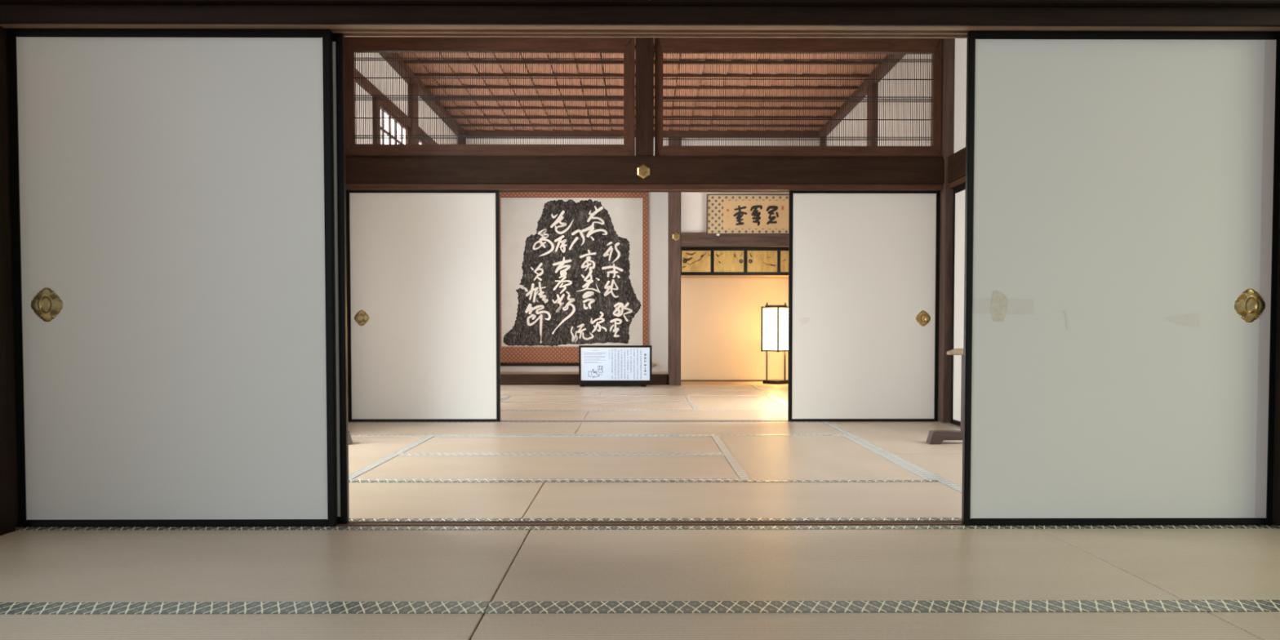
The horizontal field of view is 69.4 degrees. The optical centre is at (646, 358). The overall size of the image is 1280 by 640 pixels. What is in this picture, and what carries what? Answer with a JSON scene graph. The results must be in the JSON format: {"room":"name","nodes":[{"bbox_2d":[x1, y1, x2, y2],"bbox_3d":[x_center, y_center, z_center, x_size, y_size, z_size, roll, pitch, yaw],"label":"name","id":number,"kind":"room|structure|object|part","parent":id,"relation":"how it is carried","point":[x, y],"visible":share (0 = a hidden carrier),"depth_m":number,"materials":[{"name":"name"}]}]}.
{"room":"traditional dwelling","nodes":[
{"label":"traditional dwelling","id":0,"kind":"room"},
{"bbox_2d":[354,52,456,144],"bbox_3d":[-2.381,-1.164,9.352,0.090,3.260,4.600,0,2,0],"label":"wall","id":1,"kind":"structure","parent":0,"point":[446,126],"depth_m":8.25,"materials":[{"name":"white paint"}]},
{"bbox_2d":[373,97,381,144],"bbox_3d":[-2.323,-0.860,7.951,0.065,2.731,0.120,0,2,0],"label":"trim","id":2,"kind":"structure","parent":1,"relation":"attached to","point":[373,98],"depth_m":7.86,"materials":[{"name":"brown wood"}]},
{"bbox_2d":[380,102,408,144],"bbox_3d":[-2.337,-0.906,8.550,0.030,2.675,1.080,0,2,0],"label":"window","id":3,"kind":"structure","parent":1,"relation":"in","point":[380,103],"depth_m":8.52,"materials":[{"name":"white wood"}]},
{"bbox_2d":[355,69,438,144],"bbox_3d":[-2.333,-2.308,9.296,0.065,0.080,4.560,0,2,0],"label":"trim","id":4,"kind":"structure","parent":1,"relation":"attached to","point":[356,69],"depth_m":8.21,"materials":[{"name":"brown wood"}]},
{"bbox_2d":[408,84,417,144],"bbox_3d":[-2.337,-1.112,9.204,0.095,3.156,0.240,0,2,0],"label":"trim","id":5,"kind":"structure","parent":1,"relation":"attached to","point":[409,84],"depth_m":9.08,"materials":[{"name":"brown wood"}]},
{"bbox_2d":[418,138,426,144],"bbox_3d":[-2.350,-0.966,10.434,0.030,2.675,2.210,0,2,0],"label":"window","id":6,"kind":"structure","parent":1,"relation":"in","point":[419,139],"depth_m":9.61,"materials":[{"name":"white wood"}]},
{"bbox_2d":[457,136,465,144],"bbox_3d":[-2.316,-1.187,11.602,0.130,3.156,0.140,0,2,0],"label":"trim","id":7,"kind":"structure","parent":1,"relation":"attached to","point":[462,143],"depth_m":11.49,"materials":[{"name":"brown wood"}]},
{"bbox_2d":[500,373,668,385],"bbox_3d":[-0.986,0.295,11.719,2.532,0.194,0.140,0,2,0],"label":"trim","id":8,"kind":"structure","parent":1,"relation":"attached to","point":[505,379],"depth_m":11.65,"materials":[{"name":"brown wood"}]},
{"bbox_2d":[637,164,649,178],"bbox_3d":[-0.021,-1.395,6.878,0.092,0.106,0.024,0,2,0],"label":"nail cover","id":9,"kind":"object","parent":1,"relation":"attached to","point":[643,171],"visible":1,"depth_m":6.88,"materials":[{"name":"gold metal"}]},
{"bbox_2d":[345,155,943,159],"bbox_3d":[-0.024,-1.508,6.981,4.501,0.025,0.130,0,2,0],"label":"trim","id":10,"kind":"structure","parent":1,"relation":"attached to","point":[346,156],"depth_m":6.92,"materials":[{"name":"brown wood"}]},
{"bbox_2d":[344,36,635,155],"bbox_3d":[-1.178,-1.973,6.948,2.185,0.906,0.060,0,2,0],"label":"transom panel","id":11,"kind":"object","parent":10,"relation":"on","point":[626,46],"visible":0.94,"depth_m":6.94,"materials":[{"name":"brown wood"}]},
{"bbox_3d":[-1.179,-2.365,6.936,2.181,0.123,0.060,0,2,0],"label":"frame rail","id":12,"kind":"part","parent":11,"relation":"part of","materials":[{"name":"brown wood"}]},
{"bbox_3d":[-1.179,-1.565,6.961,2.180,0.089,0.060,0,2,0],"label":"frame rail","id":13,"kind":"part","parent":11,"relation":"part of","materials":[{"name":"brown wood"}]},
{"bbox_2d":[654,37,942,155],"bbox_3d":[1.142,-1.974,6.965,2.162,0.906,0.060,0,2,0],"label":"transom panel","id":14,"kind":"object","parent":10,"relation":"on","point":[663,46],"visible":0.98,"depth_m":6.95,"materials":[{"name":"brown wood"}]},
{"bbox_3d":[1.142,-1.561,6.978,2.157,0.080,0.060,0,2,0],"label":"frame rail","id":15,"kind":"part","parent":14,"relation":"part of","materials":[{"name":"brown wood"}]},
{"bbox_3d":[1.142,-2.364,6.952,2.158,0.125,0.060,0,2,0],"label":"frame rail","id":16,"kind":"part","parent":14,"relation":"part of","materials":[{"name":"brown wood"}]},
{"bbox_2d":[635,37,653,155],"bbox_3d":[-0.014,-1.974,6.952,0.137,0.910,0.130,0,2,0],"label":"trim","id":17,"kind":"structure","parent":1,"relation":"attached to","point":[644,46],"depth_m":6.89,"materials":[{"name":"brown wood"}]},
{"bbox_2d":[345,158,944,184],"bbox_3d":[-0.023,-1.402,6.969,4.501,0.185,0.160,0,2,0],"label":"beam","id":18,"kind":"structure","parent":1,"relation":"attached to","point":[358,171],"depth_m":6.89,"materials":[{"name":"brown wood"}]},
{"bbox_2d":[500,192,667,373],"bbox_3d":[-1.078,-1.266,12.571,2.820,3.260,0.176,0,2,0],"label":"wall","id":19,"kind":"structure","parent":0,"point":[657,202],"depth_m":12.50,"materials":[{"name":"paint"}]},
{"bbox_2d":[499,191,655,365],"bbox_3d":[-1.006,-1.261,12.460,2.252,2.730,0.048,0,2,0],"label":"scroll","id":20,"kind":"object","parent":19,"relation":"attached to","point":[574,265],"visible":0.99,"depth_m":12.46,"materials":[{"name":"paper"}]},
{"bbox_2d":[500,371,667,373],"bbox_3d":[-1.054,0.282,12.198,2.662,0.190,0.820,0,2,0],"label":"floor","id":21,"kind":"structure","parent":0,"point":[501,372],"depth_m":12.24,"materials":[{"name":"brown wood"}]},
{"bbox_2d":[398,37,887,130],"bbox_3d":[-0.044,-2.804,9.842,4.750,0.094,5.750,0,2,0],"label":"ceiling","id":22,"kind":"structure","parent":0,"point":[600,55],"depth_m":9.41,"materials":[{"name":"brown wood"}]},
{"bbox_2d":[466,137,819,232],"bbox_3d":[-0.017,-2.222,11.626,4.470,1.288,0.100,0,2,0],"label":"wall","id":23,"kind":"structure","parent":0,"point":[693,205],"depth_m":11.60,"materials":[{"name":"white paint"}]},
{"bbox_2d":[379,53,905,137],"bbox_3d":[-0.040,-2.736,9.294,4.590,0.085,4.570,0,2,0],"label":"trim","id":24,"kind":"structure","parent":23,"relation":"attached to","point":[559,131],"depth_m":11.46,"materials":[{"name":"brown wood"}]},
{"bbox_2d":[668,137,680,385],"bbox_3d":[0.356,-1.188,11.631,0.151,3.156,0.160,0,2,0],"label":"trim","id":25,"kind":"structure","parent":23,"relation":"attached to","point":[674,198],"depth_m":11.56,"materials":[{"name":"brown wood"}]},
{"bbox_2d":[672,232,679,240],"bbox_3d":[0.371,-1.524,11.529,0.090,0.104,0.024,0,2,0],"label":"nail cover","id":26,"kind":"object","parent":23,"relation":"attached to","point":[676,236],"visible":1,"depth_m":11.53,"materials":[{"name":"gold metal"}]},
{"bbox_2d":[680,232,788,246],"bbox_3d":[1.303,-1.494,11.611,1.742,0.167,0.115,0,2,0],"label":"trim","id":27,"kind":"structure","parent":23,"relation":"attached to","point":[687,239],"depth_m":11.55,"materials":[{"name":"brown wood"}]},
{"bbox_2d":[706,194,788,234],"bbox_3d":[1.365,-1.801,11.514,1.228,0.489,0.070,0,2,0],"label":"calligraphy","id":28,"kind":"object","parent":23,"relation":"attached to","point":[726,214],"visible":0.89,"depth_m":11.51,"materials":[{"name":"beige paper"}]},
{"bbox_2d":[680,381,787,385],"bbox_3d":[1.332,0.350,12.137,1.807,0.058,0.980,0,2,0],"label":"floor","id":29,"kind":"structure","parent":0,"point":[682,383],"depth_m":12.09,"materials":[{"name":"beige wicker"}]},
{"bbox_2d":[760,302,788,384],"bbox_3d":[1.681,-0.200,11.997,0.274,1.050,0.274,2,3,45],"label":"lantern","id":30,"kind":"object","parent":29,"relation":"on","point":[774,318],"visible":0.87,"depth_m":11.92,"materials":[{"name":"white paper"}]},
{"bbox_3d":[1.500,-0.383,11.990,0.018,0.585,0.018,2,3,45],"label":"corner post","id":31,"kind":"part","parent":30,"relation":"part of","materials":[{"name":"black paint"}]},
{"bbox_3d":[1.681,-0.383,11.991,0.240,0.553,0.240,2,3,45],"label":"lamp shade","id":32,"kind":"part","parent":30,"relation":"part of","materials":[{"name":"beige paper"}]},
{"bbox_3d":[1.683,-0.378,11.810,0.018,0.585,0.018,2,3,45],"label":"corner post","id":33,"kind":"part","parent":30,"relation":"part of","materials":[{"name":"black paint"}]},
{"bbox_2d":[680,246,788,380],"bbox_3d":[1.322,-1.267,12.616,1.820,3.260,0.120,0,2,0],"label":"wall","id":34,"kind":"structure","parent":0,"point":[721,317],"depth_m":12.58,"materials":[{"name":"beige paint"}]},
{"bbox_2d":[680,380,762,381],"bbox_3d":[1.329,0.300,12.593,1.807,0.014,0.025,0,2,0],"label":"baseboard","id":35,"kind":"structure","parent":34,"relation":"attached to","point":[681,380],"depth_m":12.58,"materials":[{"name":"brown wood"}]},
{"bbox_2d":[680,247,788,278],"bbox_3d":[1.317,-1.263,12.213,1.775,0.362,0.675,0,2,0],"label":"upper cabinet","id":36,"kind":"object","parent":34,"relation":"attached to","point":[695,262],"visible":0.91,"depth_m":11.88,"materials":[{"name":"gold paint"}]},
{"bbox_3d":[0.639,-1.251,11.883,0.376,0.278,0.012,0,2,0],"label":"door","id":37,"kind":"part","parent":36,"relation":"part of","materials":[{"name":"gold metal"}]},
{"bbox_3d":[1.061,-1.251,11.892,0.387,0.278,0.012,0,2,0],"label":"door","id":38,"kind":"part","parent":36,"relation":"part of","materials":[{"name":"gold metal"}]},
{"bbox_3d":[1.322,-1.411,11.889,1.770,0.046,0.035,0,2,0],"label":"rail","id":39,"kind":"part","parent":36,"relation":"part of","materials":[{"name":"black paint"}]},
{"bbox_3d":[1.322,-1.093,11.899,1.770,0.042,0.035,0,2,0],"label":"rail","id":40,"kind":"part","parent":36,"relation":"part of","materials":[{"name":"black paint"}]},
{"bbox_3d":[1.489,-1.251,11.889,0.389,0.278,0.012,0,2,0],"label":"door","id":41,"kind":"part","parent":36,"relation":"part of","materials":[{"name":"gold metal"}]},
{"bbox_3d":[1.940,-1.251,11.898,0.434,0.278,0.012,0,2,0],"label":"door","id":42,"kind":"part","parent":36,"relation":"part of","materials":[{"name":"gold metal"}]},
{"bbox_2d":[826,38,966,153],"bbox_3d":[2.329,-1.123,8.025,0.130,3.260,9.320,0,2,0],"label":"wall","id":43,"kind":"structure","parent":0,"point":[834,129],"depth_m":7.83,"materials":[{"name":"white paint"}]},
{"bbox_2d":[0,4,1279,26],"bbox_3d":[0.008,-1.183,3.247,4.491,0.064,0.155,0,2,0],"label":"beam","id":44,"kind":"structure","parent":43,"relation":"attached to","point":[43,14],"depth_m":3.17,"materials":[{"name":"brown wood"}]},
{"bbox_2d":[0,23,1279,38],"bbox_3d":[0.007,-1.175,3.256,4.491,0.045,0.138,0,2,0],"label":"trim","id":45,"kind":"structure","parent":43,"relation":"attached to","point":[347,30],"depth_m":3.25,"materials":[{"name":"brown wood"}]},
{"bbox_2d":[346,183,943,192],"bbox_3d":[-0.024,-1.289,6.986,4.501,0.042,0.135,0,2,0],"label":"trim","id":46,"kind":"structure","parent":43,"relation":"attached to","point":[642,188],"depth_m":6.92,"materials":[{"name":"brown wood"}]},
{"bbox_2d":[820,137,826,146],"bbox_3d":[2.226,-1.188,11.629,0.105,3.156,0.150,0,2,0],"label":"trim","id":47,"kind":"structure","parent":43,"relation":"attached to","point":[820,138],"depth_m":11.51,"materials":[{"name":"brown wood"}]},
{"bbox_2d":[866,83,877,146],"bbox_3d":[2.248,-1.110,9.166,0.095,3.156,0.200,0,2,0],"label":"trim","id":48,"kind":"structure","parent":43,"relation":"attached to","point":[872,83],"depth_m":9.03,"materials":[{"name":"brown wood"}]},
{"bbox_2d":[937,38,955,422],"bbox_3d":[2.272,-1.042,6.987,0.089,3.156,0.200,0,2,0],"label":"trim","id":49,"kind":"structure","parent":43,"relation":"attached to","point":[946,197],"depth_m":6.91,"materials":[{"name":"brown wood"}]},
{"bbox_2d":[947,146,965,182],"bbox_3d":[2.309,-1.349,5.116,0.110,0.195,3.520,0,2,0],"label":"trim","id":50,"kind":"structure","parent":43,"relation":"attached to","point":[957,161],"depth_m":6.67,"materials":[{"name":"brown wood"}]},
{"bbox_2d":[949,175,965,188],"bbox_3d":[2.317,-1.230,5.120,0.095,0.042,3.520,0,2,0],"label":"trim","id":51,"kind":"structure","parent":43,"relation":"attached to","point":[962,180],"depth_m":6.70,"materials":[{"name":"brown wood"}]},
{"bbox_2d":[1272,188,1279,525],"bbox_3d":[2.340,-0.825,3.272,0.174,2.956,0.200,0,2,0],"label":"trim","id":52,"kind":"structure","parent":43,"relation":"attached to","point":[1276,495],"depth_m":3.30,"materials":[{"name":"brown wood"}]},
{"bbox_3d":[0.100,0.786,0.060,6.600,0.064,6.470,0,2,0],"label":"floor","id":53,"kind":"structure","parent":0,"visible":0},
{"bbox_2d":[0,26,19,535],"bbox_3d":[-2.340,-0.824,3.240,0.205,2.956,0.200,0,2,0],"label":"trim","id":54,"kind":"structure","parent":53,"relation":"on","point":[9,519],"depth_m":3.23,"materials":[{"name":"brown wood"}]},
{"bbox_2d":[0,606,486,639],"bbox_3d":[-1.296,0.669,1.849,1.792,0.056,0.951,0,2,0],"label":"mat","id":55,"kind":"object","parent":53,"relation":"on","point":[91,623],"visible":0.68,"depth_m":2.20,"materials":[{"name":"beige wicker"}]},
{"bbox_2d":[0,526,531,608],"bbox_3d":[-1.302,0.639,2.802,1.792,0.056,0.955,0,2,0],"label":"mat","id":56,"kind":"object","parent":53,"relation":"on","point":[73,566],"visible":0.68,"depth_m":2.74,"materials":[{"name":"beige wicker"}]},
{"bbox_2d":[14,520,969,529],"bbox_3d":[0.007,0.625,3.336,4.491,0.060,0.090,0,2,0],"label":"trim","id":57,"kind":"structure","parent":53,"relation":"on","point":[515,523],"depth_m":3.36,"materials":[{"name":"brown wood"}]},
{"bbox_2d":[8,28,337,527],"bbox_3d":[-1.669,-0.278,3.268,1.124,1.754,0.032,0,2,0],"label":"sliding panel","id":58,"kind":"object","parent":57,"relation":"on","point":[173,215],"visible":1,"depth_m":3.26,"materials":[{"name":"paper"}]},
{"bbox_3d":[-2.115,-0.190,3.256,0.113,0.121,0.010,0,2,0],"label":"door pull","id":59,"kind":"part","parent":58,"relation":"part of","materials":[{"name":"gold metal"}]},
{"bbox_3d":[-1.669,-1.139,3.243,1.068,0.030,0.025,0,2,0],"label":"rail","id":60,"kind":"part","parent":58,"relation":"part of","materials":[{"name":"black paint"}]},
{"bbox_3d":[-1.669,0.585,3.297,1.068,0.027,0.025,0,2,0],"label":"rail","id":61,"kind":"part","parent":58,"relation":"part of","materials":[{"name":"black paint"}]},
{"bbox_2d":[332,33,349,524],"bbox_3d":[-1.649,-0.279,3.314,1.139,1.754,0.027,0,2,0],"label":"sliding panel","id":62,"kind":"object","parent":57,"relation":"on","point":[338,39],"visible":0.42,"depth_m":3.31,"materials":[{"name":"wood"}]},
{"bbox_3d":[-1.649,-1.141,3.287,1.090,0.030,0.025,0,2,0],"label":"rail","id":63,"kind":"part","parent":62,"relation":"part of","materials":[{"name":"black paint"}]},
{"bbox_3d":[-1.649,0.584,3.341,1.090,0.027,0.025,0,2,0],"label":"rail","id":64,"kind":"part","parent":62,"relation":"part of","materials":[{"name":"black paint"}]},
{"bbox_2d":[961,30,1279,525],"bbox_3d":[1.690,-0.279,3.291,1.110,1.754,0.032,0,2,0],"label":"sliding panel","id":65,"kind":"object","parent":57,"relation":"on","point":[1122,188],"visible":1,"depth_m":3.28,"materials":[{"name":"paper"}]},
{"bbox_3d":[1.690,0.585,3.320,1.064,0.027,0.025,0,2,0],"label":"rail","id":66,"kind":"part","parent":65,"relation":"part of","materials":[{"name":"black paint"}]},
{"bbox_3d":[1.690,-1.140,3.266,1.064,0.030,0.025,0,2,0],"label":"rail","id":67,"kind":"part","parent":65,"relation":"part of","materials":[{"name":"black paint"}]},
{"bbox_3d":[2.148,-0.189,3.286,0.113,0.121,0.010,0,2,0],"label":"door pull","id":68,"kind":"part","parent":65,"relation":"part of","materials":[{"name":"gold metal"}]},
{"bbox_2d":[488,525,1195,606],"bbox_3d":[0.492,0.639,2.815,1.794,0.056,0.955,0,2,0],"label":"mat","id":69,"kind":"object","parent":53,"relation":"on","point":[624,566],"visible":0.79,"depth_m":2.73,"materials":[{"name":"beige wicker"}]},
{"bbox_2d":[471,605,1261,639],"bbox_3d":[0.499,0.669,1.861,1.794,0.056,0.951,0,2,0],"label":"mat","id":70,"kind":"object","parent":53,"relation":"on","point":[871,622],"visible":1,"depth_m":2.21,"materials":[{"name":"beige wicker"}]},
{"bbox_2d":[1035,524,1279,605],"bbox_3d":[2.285,0.638,2.828,1.788,0.056,0.955,0,2,0],"label":"mat","id":71,"kind":"object","parent":53,"relation":"on","point":[1199,565],"visible":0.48,"depth_m":2.85,"materials":[{"name":"beige wicker"}]},
{"bbox_2d":[1197,604,1279,639],"bbox_3d":[2.292,0.668,1.874,1.788,0.056,0.951,0,2,0],"label":"mat","id":72,"kind":"object","parent":53,"relation":"on","point":[1262,622],"visible":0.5,"depth_m":2.25,"materials":[{"name":"beige wicker"}]},
{"bbox_3d":[-0.011,0.625,5.202,4.550,0.064,3.640,0,2,0],"label":"floor","id":73,"kind":"structure","parent":0,"visible":0},
{"bbox_2d":[348,435,434,480],"bbox_3d":[-1.829,0.564,5.188,0.884,0.056,1.816,0,2,0],"label":"mat","id":74,"kind":"object","parent":73,"relation":"on","point":[366,453],"visible":0.21,"depth_m":5.41,"materials":[{"name":"beige wicker"}]},
{"bbox_2d":[348,431,352,444],"bbox_3d":[-2.039,0.231,5.648,0.458,0.584,0.085,0,2,0],"label":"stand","id":75,"kind":"object","parent":74,"relation":"on","point":[350,441],"visible":0.04,"depth_m":5.67,"materials":[{"name":"brown wood"}]},
{"bbox_2d":[348,480,545,521],"bbox_3d":[-1.364,0.607,3.828,1.793,0.056,0.908,0,2,0],"label":"mat","id":76,"kind":"object","parent":73,"relation":"on","point":[435,500],"visible":0.27,"depth_m":3.80,"materials":[{"name":"beige wicker"}]},
{"bbox_2d":[348,422,582,435],"bbox_3d":[-1.383,0.521,6.554,1.793,0.056,0.908,0,2,0],"label":"mat","id":77,"kind":"object","parent":73,"relation":"on","point":[355,428],"visible":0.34,"depth_m":6.52,"materials":[{"name":"beige wicker"}]},
{"bbox_2d":[349,453,740,480],"bbox_3d":[-0.473,0.578,4.743,1.818,0.056,0.908,0,2,0],"label":"mat","id":78,"kind":"object","parent":73,"relation":"on","point":[403,467],"visible":0.79,"depth_m":4.71,"materials":[{"name":"beige wicker"}]},
{"bbox_2d":[400,435,723,453],"bbox_3d":[-0.479,0.550,5.652,1.818,0.056,0.908,0,2,0],"label":"mat","id":79,"kind":"object","parent":73,"relation":"on","point":[464,444],"visible":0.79,"depth_m":5.60,"materials":[{"name":"beige wicker"}]},
{"bbox_2d":[573,421,847,435],"bbox_3d":[0.424,0.521,6.567,1.818,0.056,0.908,0,2,0],"label":"mat","id":80,"kind":"object","parent":73,"relation":"on","point":[695,428],"visible":0.75,"depth_m":6.58,"materials":[{"name":"beige wicker"}]},
{"bbox_2d":[496,420,934,422],"bbox_3d":[-0.024,0.508,7.064,4.501,0.060,0.090,0,2,0],"label":"trim","id":81,"kind":"structure","parent":73,"relation":"on","point":[500,420],"depth_m":7.06,"materials":[{"name":"brown wood"}]},
{"bbox_2d":[346,190,500,422],"bbox_3d":[-1.689,-0.395,7.003,1.154,1.754,0.028,0,2,0],"label":"sliding panel","id":82,"kind":"object","parent":81,"relation":"on","point":[424,300],"visible":1,"depth_m":7.00,"materials":[{"name":"paper"}]},
{"bbox_3d":[-2.156,-0.308,6.993,0.113,0.121,0.010,0,2,0],"label":"door pull","id":83,"kind":"part","parent":82,"relation":"part of","materials":[{"name":"gold metal"}]},
{"bbox_3d":[-1.689,-1.261,6.978,1.098,0.022,0.022,0,2,0],"label":"rail","id":84,"kind":"part","parent":82,"relation":"part of","materials":[{"name":"black paint"}]},
{"bbox_3d":[-1.689,0.470,7.033,1.098,0.022,0.022,0,2,0],"label":"rail","id":85,"kind":"part","parent":82,"relation":"part of","materials":[{"name":"black paint"}]},
{"bbox_2d":[787,191,940,421],"bbox_3d":[1.652,-0.396,7.027,1.142,1.754,0.028,0,2,0],"label":"sliding panel","id":86,"kind":"object","parent":81,"relation":"on","point":[864,266],"visible":1,"depth_m":7.02,"materials":[{"name":"paper"}]},
{"bbox_3d":[1.652,0.470,7.056,1.086,0.022,0.022,0,2,0],"label":"rail","id":87,"kind":"part","parent":86,"relation":"part of","materials":[{"name":"black paint"}]},
{"bbox_3d":[1.652,-1.262,7.002,1.086,0.022,0.022,0,2,0],"label":"rail","id":88,"kind":"part","parent":86,"relation":"part of","materials":[{"name":"black paint"}]},
{"bbox_3d":[2.104,-0.306,7.023,0.113,0.121,0.010,0,2,0],"label":"door pull","id":89,"kind":"part","parent":86,"relation":"part of","materials":[{"name":"gold metal"}]},
{"bbox_2d":[520,480,961,520],"bbox_3d":[0.443,0.607,3.841,1.818,0.056,0.908,0,2,0],"label":"mat","id":90,"kind":"object","parent":73,"relation":"on","point":[557,500],"visible":0.64,"depth_m":3.80,"materials":[{"name":"beige wicker"}]},
{"bbox_2d":[711,435,936,479],"bbox_3d":[0.889,0.564,5.207,0.909,0.056,1.816,0,2,0],"label":"mat","id":91,"kind":"object","parent":73,"relation":"on","point":[843,457],"visible":0.67,"depth_m":4.97,"materials":[{"name":"beige wicker"}]},
{"bbox_2d":[821,421,962,453],"bbox_3d":[1.792,0.535,6.122,0.909,0.056,1.816,0,2,0],"label":"mat","id":92,"kind":"object","parent":73,"relation":"on","point":[887,437],"visible":0.46,"depth_m":6.07,"materials":[{"name":"beige wicker"}]},
{"bbox_2d":[925,348,963,444],"bbox_3d":[1.960,0.230,5.676,0.458,0.584,0.085,0,2,0],"label":"stand","id":93,"kind":"object","parent":92,"relation":"on","point":[935,437],"visible":0.4,"depth_m":5.64,"materials":[{"name":"brown wood"}]},
{"bbox_3d":[1.960,0.210,5.675,0.044,0.480,0.044,0,2,0],"label":"post","id":94,"kind":"part","parent":93,"relation":"part of","materials":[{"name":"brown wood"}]},
{"bbox_2d":[885,453,962,493],"bbox_3d":[1.805,0.592,4.305,0.909,0.056,1.816,0,2,0],"label":"mat","id":95,"kind":"object","parent":73,"relation":"on","point":[946,468],"visible":0.13,"depth_m":4.76,"materials":[{"name":"beige wicker"}]},
{"bbox_3d":[2.322,0.568,5.177,0.124,0.060,3.520,0,2,0],"label":"trim","id":96,"kind":"structure","parent":73,"relation":"on","visible":0},
{"bbox_2d":[951,182,964,426],"bbox_3d":[2.288,-0.372,6.288,0.027,1.748,1.160,0,2,0],"label":"sliding panel","id":97,"kind":"object","parent":96,"relation":"on","point":[958,208],"visible":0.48,"depth_m":6.75,"materials":[{"name":"paper"}]},
{"bbox_3d":[2.288,0.485,6.314,0.025,0.034,1.096,0,2,0],"label":"rail","id":98,"kind":"part","parent":97,"relation":"part of","materials":[{"name":"black paint"}]},
{"bbox_3d":[2.288,-1.221,6.261,0.025,0.048,1.096,0,2,0],"label":"rail","id":99,"kind":"part","parent":97,"relation":"part of","materials":[{"name":"black paint"}]},
{"bbox_3d":[-0.040,0.494,9.375,4.550,0.064,4.530,0,2,0],"label":"floor","id":100,"kind":"structure","parent":0,"visible":0},
{"bbox_2d":[500,395,512,401],"bbox_3d":[-1.855,0.447,8.914,0.884,0.056,1.814,0,2,0],"label":"mat","id":101,"kind":"object","parent":100,"relation":"on","point":[502,397],"visible":0.08,"depth_m":9.48,"materials":[{"name":"beige wicker"}]},
{"bbox_2d":[500,410,589,420],"bbox_3d":[-1.390,0.490,7.556,1.793,0.056,0.907,0,2,0],"label":"mat","id":102,"kind":"object","parent":100,"relation":"on","point":[504,415],"visible":0.19,"depth_m":7.58,"materials":[{"name":"beige wicker"}]},
{"bbox_2d":[500,389,602,395],"bbox_3d":[-1.409,0.404,10.278,1.793,0.056,0.907,0,2,0],"label":"mat","id":103,"kind":"object","parent":100,"relation":"on","point":[544,392],"visible":0.34,"depth_m":10.34,"materials":[{"name":"beige wicker"}]},
{"bbox_2d":[500,385,604,390],"bbox_3d":[-1.415,0.376,11.186,1.793,0.056,0.907,0,2,0],"label":"mat","id":104,"kind":"object","parent":100,"relation":"on","point":[502,387],"visible":0.26,"depth_m":11.22,"materials":[{"name":"beige wicker"}]},
{"bbox_2d":[578,345,652,386],"bbox_3d":[-0.382,0.090,11.366,0.898,0.505,0.147,0,2,0],"label":"information board","id":105,"kind":"object","parent":104,"relation":"on","point":[598,365],"visible":1,"depth_m":11.36,"materials":[{"name":"black paint"}]},
{"bbox_3d":[-0.402,0.313,11.383,0.798,0.048,0.080,0,2,0],"label":"foot rail","id":106,"kind":"part","parent":105,"relation":"part of","materials":[{"name":"black paint"}]},
{"bbox_2d":[500,395,687,402],"bbox_3d":[-0.505,0.433,9.377,1.818,0.056,0.907,0,2,0],"label":"mat","id":107,"kind":"object","parent":100,"relation":"on","point":[514,398],"visible":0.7,"depth_m":9.37,"materials":[{"name":"beige wicker"}]},
{"bbox_2d":[500,401,693,410],"bbox_3d":[-0.499,0.461,8.469,1.818,0.056,0.907,0,2,0],"label":"mat","id":108,"kind":"object","parent":100,"relation":"on","point":[539,406],"visible":0.52,"depth_m":8.47,"materials":[{"name":"beige wicker"}]},
{"bbox_2d":[603,385,756,389],"bbox_3d":[0.392,0.375,11.198,1.818,0.056,0.907,0,2,0],"label":"mat","id":109,"kind":"object","parent":100,"relation":"on","point":[648,387],"visible":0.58,"depth_m":11.22,"materials":[{"name":"beige wicker"}]},
{"bbox_2d":[599,389,767,395],"bbox_3d":[0.398,0.404,10.291,1.818,0.056,0.907,0,2,0],"label":"mat","id":110,"kind":"object","parent":100,"relation":"on","point":[604,392],"visible":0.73,"depth_m":10.34,"materials":[{"name":"beige wicker"}]},
{"bbox_2d":[582,409,787,420],"bbox_3d":[0.417,0.489,7.568,1.818,0.056,0.907,0,2,0],"label":"mat","id":111,"kind":"object","parent":100,"relation":"on","point":[599,415],"visible":0.44,"depth_m":7.58,"materials":[{"name":"beige wicker"}]},
{"bbox_2d":[684,395,787,409],"bbox_3d":[0.863,0.447,8.933,0.909,0.056,1.814,0,2,0],"label":"mat","id":112,"kind":"object","parent":100,"relation":"on","point":[696,402],"visible":0.58,"depth_m":8.85,"materials":[{"name":"beige wicker"}]},
{"bbox_2d":[750,385,787,390],"bbox_3d":[1.737,0.375,11.208,0.869,0.056,0.906,0,2,0],"label":"mat","id":113,"kind":"object","parent":100,"relation":"on","point":[757,387],"visible":0.27,"depth_m":11.22,"materials":[{"name":"beige wicker"}]},
{"bbox_2d":[758,389,787,401],"bbox_3d":[1.746,0.418,9.846,0.869,0.056,1.814,0,2,0],"label":"mat","id":114,"kind":"object","parent":100,"relation":"on","point":[781,395],"visible":0.21,"depth_m":10.05,"materials":[{"name":"beige wicker"}]},
{"bbox_3d":[0.351,-1.202,12.141,0.128,3.160,0.860,0,2,0],"label":"wall","id":115,"kind":"structure","parent":0,"visible":0},
{"bbox_2d":[667,192,668,373],"bbox_3d":[0.283,-1.024,11.746,0.014,2.450,0.060,0,2,0],"label":"trim","id":116,"kind":"structure","parent":115,"relation":"attached to","point":[668,193],"depth_m":11.74,"materials":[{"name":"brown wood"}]},
{"bbox_3d":[0.077,-0.824,3.246,6.600,2.956,0.140,0,2,0],"label":"wall","id":117,"kind":"structure","parent":0,"visible":0},
{"bbox_2d":[0,0,1279,7],"bbox_3d":[0.077,-1.282,3.194,6.600,0.138,0.135,0,2,0],"label":"trim","id":118,"kind":"structure","parent":117,"relation":"attached to","point":[1049,3],"depth_m":3.15,"materials":[{"name":"brown wood"}]}
]}

